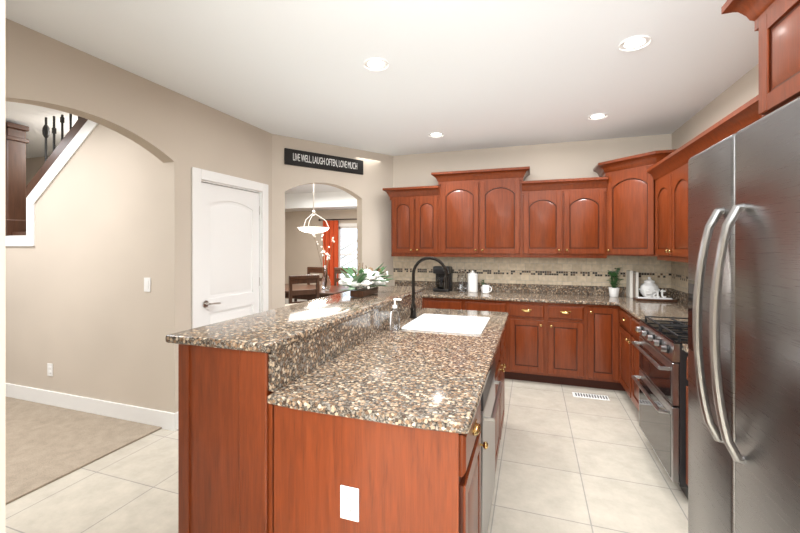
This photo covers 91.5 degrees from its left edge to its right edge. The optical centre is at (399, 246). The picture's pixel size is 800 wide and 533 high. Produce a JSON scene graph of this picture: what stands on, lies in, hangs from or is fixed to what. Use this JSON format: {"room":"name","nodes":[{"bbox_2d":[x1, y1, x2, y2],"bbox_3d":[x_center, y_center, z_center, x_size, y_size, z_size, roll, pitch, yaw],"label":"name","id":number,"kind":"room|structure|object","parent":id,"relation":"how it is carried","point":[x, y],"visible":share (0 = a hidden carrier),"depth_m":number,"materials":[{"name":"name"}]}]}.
{"room":"kitchen","nodes":[
{"label":"kitchen","id":0,"kind":"room"},
{"bbox_2d":[0,0,4,532],"bbox_3d":[-1.661,0.110,0.995,1.855,2.700,0.120,0,0,19],"label":"wall","id":1,"kind":"structure","parent":0,"point":[2,266],"depth_m":0.75,"materials":[{"name":"paint"}]},
{"bbox_2d":[26,156,48,185],"bbox_3d":[-3.509,0.110,4.946,4.180,2.700,0.120,0,0,19],"label":"wall","id":2,"kind":"structure","parent":0,"point":[33,166],"depth_m":5.43,"materials":[{"name":"paint"}]},
{"bbox_2d":[5,396,161,504],"bbox_3d":[-4.571,1.484,1.811,4.180,0.072,6.500,0,0,19],"label":"carpet","id":3,"kind":"structure","parent":0,"point":[45,444],"depth_m":2.92,"materials":[{"name":"beige carpet"}]},
{"bbox_2d":[5,124,162,410],"bbox_3d":[-3.872,0.110,3.876,4.180,2.700,0.120,0,0,19],"label":"wall","id":4,"kind":"structure","parent":0,"point":[83,313],"depth_m":3.40,"materials":[{"name":"paint"}]},
{"bbox_2d":[47,363,52,376],"bbox_3d":[-3.220,1.130,3.587,0.072,0.116,0.007,0,0,19],"label":"electrical outlet plate","id":5,"kind":"object","parent":4,"relation":"attached to","point":[49,369],"visible":1,"depth_m":3.58,"materials":[{"name":"white plastic"}]},
{"bbox_2d":[5,120,97,245],"bbox_3d":[-4.122,-0.623,3.961,3.652,1.232,0.148,0,0,19],"label":"trim","id":6,"kind":"structure","parent":4,"relation":"attached to","point":[66,155],"depth_m":3.60,"materials":[{"name":"white wood"}]},
{"bbox_2d":[5,113,87,235],"bbox_3d":[-4.286,-0.816,4.016,3.305,1.411,0.180,0,0,19],"label":"stair railing","id":7,"kind":"object","parent":6,"relation":"on","point":[17,191],"visible":0.6,"depth_m":3.79,"materials":[{"name":"brown wood"}]},
{"bbox_2d":[5,383,177,430],"bbox_3d":[-3.829,1.393,3.791,4.314,0.135,0.014,0,0,19],"label":"baseboard","id":8,"kind":"structure","parent":4,"relation":"attached to","point":[165,420],"depth_m":3.38,"materials":[{"name":"white wood"}]},
{"bbox_2d":[144,278,150,291],"bbox_3d":[-2.074,0.310,3.199,0.072,0.116,0.008,0,0,19],"label":"switch plate","id":9,"kind":"object","parent":4,"relation":"attached to","point":[147,284],"visible":1,"depth_m":3.19,"materials":[{"name":"white plastic"}]},
{"bbox_2d":[5,18,271,412],"bbox_3d":[-2.502,0.110,1.216,0.120,2.700,6.700,0,0,19],"label":"wall","id":10,"kind":"structure","parent":0,"point":[179,136],"depth_m":3.11,"materials":[{"name":"paint"}]},
{"bbox_2d":[192,167,267,328],"bbox_3d":[-1.636,0.395,3.747,0.138,2.130,0.990,0,0,19],"label":"door frame","id":11,"kind":"structure","parent":10,"relation":"attached to","point":[199,175],"depth_m":3.50,"materials":[{"name":"white wood"}]},
{"bbox_2d":[201,182,259,325],"bbox_3d":[-1.593,0.444,3.737,0.099,2.016,0.786,0,0,19],"label":"closet door","id":12,"kind":"structure","parent":10,"relation":"in","point":[230,281],"depth_m":3.69,"materials":[{"name":"white wood"}]},
{"bbox_2d":[285,209,356,299],"bbox_3d":[-1.419,0.110,9.517,5.450,2.700,0.120,0,0,19],"label":"wall","id":13,"kind":"structure","parent":0,"point":[302,254],"depth_m":9.76,"materials":[{"name":"paint"}]},
{"bbox_2d":[285,299,306,303],"bbox_3d":[-1.440,1.393,9.454,5.210,0.135,0.014,0,0,19],"label":"baseboard","id":14,"kind":"structure","parent":13,"relation":"attached to","point":[286,300],"depth_m":9.92,"materials":[{"name":"white"}]},
{"bbox_2d":[338,223,356,282],"bbox_3d":[-0.885,0.185,9.738,2.220,2.550,0.960,0,0,19],"label":"dining window","id":15,"kind":"structure","parent":13,"relation":"in","point":[347,244],"depth_m":10.33,"materials":[{"name":"white glass"}]},
{"bbox_2d":[318,219,356,285],"bbox_3d":[-1.072,0.372,9.238,1.955,2.115,0.066,0,0,19],"label":"curtain","id":16,"kind":"object","parent":15,"relation":"hanging from","point":[330,232],"visible":0.56,"depth_m":9.44,"materials":[{"name":"orange fabric"}]},
{"bbox_2d":[285,191,356,211],"bbox_3d":[-1.550,-1.070,9.129,5.210,0.340,0.700,0,0,19],"label":"ceiling","id":17,"kind":"structure","parent":0,"point":[340,200],"depth_m":8.89,"materials":[{"name":"white paint"}]},
{"bbox_2d":[272,134,392,308],"bbox_3d":[-0.785,0.110,4.840,1.670,2.700,0.120,0,0,-38],"label":"wall","id":18,"kind":"structure","parent":0,"point":[368,193],"depth_m":4.91,"materials":[{"name":"paint"}]},
{"bbox_2d":[284,148,362,174],"bbox_3d":[-0.881,-1.015,4.674,1.040,0.180,0.018,0,0,-38],"label":"sign board","id":19,"kind":"object","parent":18,"relation":"attached to","point":[288,156],"visible":0.96,"depth_m":4.62,"materials":[{"name":"black"}]},
{"bbox_2d":[293,153,356,168],"bbox_3d":[-0.874,-1.013,4.666,0.847,0.095,0.002,0,0,-38],"label":"sign","id":20,"kind":"object","parent":19,"relation":"attached to","point":[305,158],"visible":1,"depth_m":4.63,"materials":[{"name":"white"}]},
{"bbox_2d":[5,379,687,532],"bbox_3d":[-0.252,1.490,1.204,4.390,0.060,8.120,0,0,19],"label":"floor","id":21,"kind":"structure","parent":0,"point":[567,462],"depth_m":2.42,"materials":[{"name":"beige tile"}]},
{"bbox_2d":[178,290,508,532],"bbox_3d":[0.001,0.927,2.444,1.254,1.065,2.162,0,0,19],"label":"kitchen island","id":22,"kind":"object","parent":21,"relation":"on","point":[246,465],"depth_m":1.50,"materials":[{"name":"wood"}]},
{"bbox_2d":[165,286,423,353],"bbox_3d":[-0.373,0.378,2.565,0.508,0.035,2.210,0,0,19],"label":"island countertop","id":23,"kind":"structure","parent":22,"relation":"on","point":[258,333],"depth_m":1.83,"materials":[{"name":"brown stone"}]},
{"bbox_2d":[338,263,391,296],"bbox_3d":[-0.262,0.236,2.912,0.371,0.245,0.626,0,0,19],"label":"flower arrangement","id":24,"kind":"object","parent":23,"relation":"on","point":[370,280],"visible":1,"depth_m":2.81,"materials":[{"name":"white plant"}]},
{"bbox_2d":[265,394,468,437],"bbox_3d":[0.210,0.568,2.368,0.750,0.035,2.200,0,0,19],"label":"island countertop","id":25,"kind":"structure","parent":22,"relation":"on","point":[334,409],"depth_m":1.32,"materials":[{"name":"brown stone"}]},
{"bbox_2d":[390,298,401,330],"bbox_3d":[-0.029,0.446,2.586,0.079,0.207,0.067,0,0,19],"label":"soap dispenser","id":26,"kind":"object","parent":25,"relation":"on","point":[394,319],"visible":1,"depth_m":2.56,"materials":[{"name":"white"}]},
{"bbox_2d":[410,256,448,317],"bbox_3d":[0.216,0.310,2.972,0.307,0.477,0.090,0,0,19],"label":"faucet","id":27,"kind":"object","parent":25,"relation":"on","point":[413,304],"visible":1,"depth_m":2.99,"materials":[{"name":"black metal"}]},
{"bbox_2d":[402,314,489,333],"bbox_3d":[0.350,0.647,2.795,0.526,0.220,0.576,0,0,19],"label":"sink","id":28,"kind":"object","parent":25,"relation":"in","point":[453,323],"visible":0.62,"depth_m":3.00,"materials":[{"name":"white ceramic"}]},
{"bbox_2d":[504,323,506,378],"bbox_3d":[0.808,1.022,4.664,0.960,0.876,0.642,0,0,19],"label":"base cabinet","id":29,"kind":"object","parent":21,"relation":"on","point":[505,330],"depth_m":4.25,"materials":[{"name":"brown wood"}]},
{"bbox_2d":[507,316,582,386],"bbox_3d":[1.628,1.022,4.387,0.770,0.876,0.642,0,0,19],"label":"base cabinet","id":30,"kind":"object","parent":21,"relation":"on","point":[544,351],"depth_m":4.12,"materials":[{"name":"brown wood"}]},
{"bbox_2d":[422,288,687,323],"bbox_3d":[1.196,0.568,4.019,3.208,0.034,1.615,0,0,19],"label":"countertop","id":31,"kind":"structure","parent":30,"relation":"on","point":[529,305],"depth_m":4.12,"materials":[{"name":"brown stone"}]},
{"bbox_2d":[433,266,451,291],"bbox_3d":[0.535,0.394,4.886,0.200,0.310,0.260,0,0,19],"label":"coffee maker","id":32,"kind":"object","parent":31,"relation":"on","point":[438,271],"visible":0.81,"depth_m":4.80,"materials":[{"name":"black plastic"}]},
{"bbox_2d":[457,269,466,291],"bbox_3d":[0.762,0.411,4.809,0.130,0.275,0.128,0,0,19],"label":"glass jar","id":33,"kind":"object","parent":31,"relation":"on","point":[461,282],"visible":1,"depth_m":4.77,"materials":[{"name":"white"}]},
{"bbox_2d":[467,270,477,291],"bbox_3d":[0.892,0.418,4.787,0.128,0.262,0.128,0,0,19],"label":"canister","id":34,"kind":"object","parent":31,"relation":"on","point":[472,281],"visible":1,"depth_m":4.74,"materials":[{"name":"white ceramic"}]},
{"bbox_2d":[482,285,491,293],"bbox_3d":[1.034,0.501,4.633,0.114,0.095,0.085,0,0,19],"label":"mug","id":35,"kind":"object","parent":31,"relation":"on","point":[485,288],"visible":1,"depth_m":4.60,"materials":[{"name":"white ceramic"}]},
{"bbox_2d":[607,268,623,296],"bbox_3d":[2.382,0.387,4.318,0.180,0.325,0.198,0,0,19],"label":"potted plant","id":36,"kind":"object","parent":31,"relation":"on","point":[614,290],"visible":1,"depth_m":4.29,"materials":[{"name":"green plant"}]},
{"bbox_2d":[626,270,638,297],"bbox_3d":[2.557,0.404,4.293,0.081,0.290,0.172,0,0,19],"label":"books","id":37,"kind":"object","parent":31,"relation":"on","point":[632,284],"visible":0.93,"depth_m":4.22,"materials":[{"name":"white paper"}]},
{"bbox_2d":[639,277,659,296],"bbox_3d":[2.692,0.434,4.209,0.200,0.229,0.188,0,0,19],"label":"ceramic jar","id":38,"kind":"object","parent":31,"relation":"on","point":[649,284],"visible":0.9,"depth_m":4.16,"materials":[{"name":"white ceramic"}]},
{"bbox_2d":[633,289,677,301],"bbox_3d":[2.608,0.489,3.995,0.360,0.121,0.140,0,0,19],"label":"decorative sign","id":39,"kind":"object","parent":31,"relation":"on","point":[655,298],"visible":1,"depth_m":3.97,"materials":[{"name":"white wood"}]},
{"bbox_2d":[572,392,609,400],"bbox_3d":[1.858,1.456,3.805,0.320,0.006,0.120,0,0,19],"label":"floor vent","id":40,"kind":"object","parent":21,"relation":"in","point":[590,396],"visible":1,"depth_m":3.79,"materials":[{"name":"white plastic"}]},
{"bbox_2d":[583,320,610,389],"bbox_3d":[2.134,1.022,4.199,0.309,0.876,0.674,0,0,19],"label":"base cabinet","id":41,"kind":"object","parent":21,"relation":"on","point":[596,337],"depth_m":3.96,"materials":[{"name":"brown wood"}]},
{"bbox_2d":[611,324,682,410],"bbox_3d":[2.296,1.022,3.331,0.684,0.876,1.017,0,0,19],"label":"base cabinet","id":42,"kind":"object","parent":21,"relation":"on","point":[624,355],"depth_m":3.62,"materials":[{"name":"brown wood"}]},
{"bbox_2d":[631,316,687,498],"bbox_3d":[1.972,0.975,2.499,0.726,0.960,0.748,0,0,19],"label":"range","id":43,"kind":"object","parent":21,"relation":"on","point":[662,383],"visible":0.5,"depth_m":2.39,"materials":[{"name":"grey metal"}]},
{"bbox_2d":[682,348,687,485],"bbox_3d":[1.763,1.022,1.708,0.652,0.876,0.867,0,0,19],"label":"base cabinet","id":44,"kind":"object","parent":21,"relation":"on","point":[684,349],"depth_m":2.18,"materials":[{"name":"brown wood"}]},
{"bbox_2d":[688,97,799,532],"bbox_3d":[1.315,0.556,0.912,0.953,1.783,0.919,0,0,19],"label":"refrigerator","id":45,"kind":"object","parent":21,"relation":"on","point":[743,330],"visible":1,"depth_m":1.06,"materials":[{"name":"grey metal"}]},
{"bbox_2d":[5,0,758,193],"bbox_3d":[-1.610,-1.300,3.712,8.570,0.120,12.000,0,0,19],"label":"ceiling","id":46,"kind":"structure","parent":0,"point":[460,75],"depth_m":2.62,"materials":[{"name":"white paint"}]},
{"bbox_2d":[298,184,328,233],"bbox_3d":[-1.440,-0.723,6.505,0.524,1.035,0.524,0,0,19],"label":"dining chandelier","id":47,"kind":"object","parent":46,"relation":"hanging from","point":[312,230],"visible":0.83,"depth_m":6.38,"materials":[{"name":"white glass"}]},
{"bbox_2d":[364,58,388,70],"bbox_3d":[-0.162,-1.235,2.641,0.170,0.010,0.170,0,0,19],"label":"recessed light","id":48,"kind":"object","parent":46,"relation":"in","point":[376,64],"visible":1,"depth_m":2.64,"materials":[{"name":"white"}]},
{"bbox_2d":[428,132,443,137],"bbox_3d":[0.399,-1.235,4.299,0.170,0.010,0.170,0,0,19],"label":"recessed light","id":49,"kind":"object","parent":46,"relation":"in","point":[436,134],"visible":1,"depth_m":4.29,"materials":[{"name":"white"}]},
{"bbox_2d":[588,113,607,119],"bbox_3d":[1.873,-1.235,3.694,0.170,0.010,0.170,0,0,19],"label":"recessed light","id":50,"kind":"object","parent":46,"relation":"in","point":[597,116],"visible":1,"depth_m":3.69,"materials":[{"name":"white"}]},
{"bbox_2d":[619,35,650,50],"bbox_3d":[1.425,-1.235,2.368,0.170,0.010,0.170,0,0,19],"label":"recessed light","id":51,"kind":"object","parent":46,"relation":"in","point":[635,43],"visible":1,"depth_m":2.37,"materials":[{"name":"white"}]},
{"bbox_2d":[393,134,671,285],"bbox_3d":[1.518,0.110,4.828,3.360,2.700,0.120,0,0,19],"label":"wall","id":52,"kind":"structure","parent":0,"point":[570,160],"depth_m":4.72,"materials":[{"name":"paint"}]},
{"bbox_2d":[391,192,438,255],"bbox_3d":[0.237,-0.280,5.018,0.630,0.739,0.338,0,0,19],"label":"upper cabinet","id":53,"kind":"object","parent":52,"relation":"attached to","point":[414,215],"depth_m":4.86,"materials":[{"name":"brown wood"}]},
{"bbox_2d":[439,176,522,255],"bbox_3d":[0.990,-0.360,4.763,0.960,0.899,0.338,0,0,19],"label":"upper cabinet","id":54,"kind":"object","parent":52,"relation":"attached to","point":[479,215],"depth_m":4.59,"materials":[{"name":"brown wood"}]},
{"bbox_2d":[395,280,670,295],"bbox_3d":[1.452,0.500,4.775,3.208,0.100,0.020,0,0,19],"label":"backsplash","id":55,"kind":"structure","parent":52,"relation":"attached to","point":[583,289],"depth_m":4.67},
{"bbox_2d":[523,184,606,255],"bbox_3d":[1.856,-0.280,4.470,0.870,0.739,0.338,0,0,19],"label":"upper cabinet","id":56,"kind":"object","parent":52,"relation":"attached to","point":[556,221],"depth_m":4.30,"materials":[{"name":"brown wood"}]},
{"bbox_2d":[672,64,758,149],"bbox_3d":[1.751,0.110,0.463,0.120,2.700,8.000,0,0,19],"label":"wall","id":57,"kind":"structure","parent":0,"point":[742,90],"depth_m":3.17,"materials":[{"name":"paint"}]},
{"bbox_2d":[599,156,686,259],"bbox_3d":[2.526,-0.360,4.018,0.688,0.899,0.764,0,0,19],"label":"upper cabinet","id":58,"kind":"object","parent":57,"relation":"attached to","point":[630,183],"depth_m":3.92,"materials":[{"name":"brown wood"}]},
{"bbox_2d":[655,156,690,259],"bbox_3d":[2.445,-0.280,3.232,0.338,0.739,0.930,0,0,19],"label":"upper cabinet","id":59,"kind":"object","parent":57,"relation":"attached to","point":[671,186],"depth_m":3.25,"materials":[{"name":"brown wood"}]},
{"bbox_2d":[671,288,687,303],"bbox_3d":[2.441,0.500,2.725,0.020,0.100,3.228,0,0,19],"label":"backsplash","id":60,"kind":"structure","parent":57,"relation":"attached to","point":[675,294],"depth_m":3.99,"materials":[{"name":"brown stone"}]},
{"bbox_2d":[691,124,746,156],"bbox_3d":[2.174,-0.455,2.431,0.338,0.390,0.760,0,0,19],"label":"upper cabinet","id":61,"kind":"object","parent":57,"relation":"attached to","point":[744,125],"depth_m":2.36,"materials":[{"name":"brown wood"}]},
{"bbox_2d":[747,0,799,125],"bbox_3d":[1.457,-0.647,0.853,0.683,0.384,0.950,0,0,19],"label":"upper cabinet","id":62,"kind":"object","parent":57,"relation":"attached to","point":[777,22],"depth_m":1.29,"materials":[{"name":"brown wood"}]},
{"bbox_3d":[-2.159,1.490,7.329,5.210,0.060,5.500,0,0,19],"label":"floor","id":63,"kind":"structure","parent":0,"visible":0},
{"bbox_2d":[289,274,319,303],"bbox_3d":[-1.465,0.929,5.710,0.440,1.059,0.425,0,0,-33],"label":"dining chair","id":64,"kind":"object","parent":63,"relation":"on","point":[298,279],"visible":0.4,"depth_m":5.53,"materials":[{"name":"brown wood"}]},
{"bbox_2d":[294,267,323,301],"bbox_3d":[-1.750,0.929,7.616,0.440,1.059,0.425,0,0,27],"label":"dining chair","id":65,"kind":"object","parent":63,"relation":"on","point":[314,270],"visible":0.25,"depth_m":7.76,"materials":[{"name":"brown wood"}]},
{"bbox_2d":[285,284,353,298],"bbox_3d":[-1.721,1.079,6.706,1.900,0.759,1.060,0,0,19],"label":"dining table","id":66,"kind":"object","parent":63,"relation":"on","point":[332,290],"visible":0.06,"depth_m":6.27,"materials":[{"name":"brown wood"}]},
{"bbox_2d":[312,233,334,289],"bbox_3d":[-1.179,0.233,6.322,0.364,0.933,0.486,0,0,19],"label":"vase","id":67,"kind":"object","parent":66,"relation":"on","point":[325,283],"visible":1,"depth_m":6.30,"materials":[{"name":"clear glass"}]},
{"bbox_2d":[334,267,356,285],"bbox_3d":[-1.088,0.929,7.391,0.440,1.059,0.425,0,0,9],"label":"dining chair","id":68,"kind":"object","parent":63,"relation":"on","point":[336,272],"visible":0.1,"depth_m":7.58,"materials":[{"name":"brown wood"}]}
]}

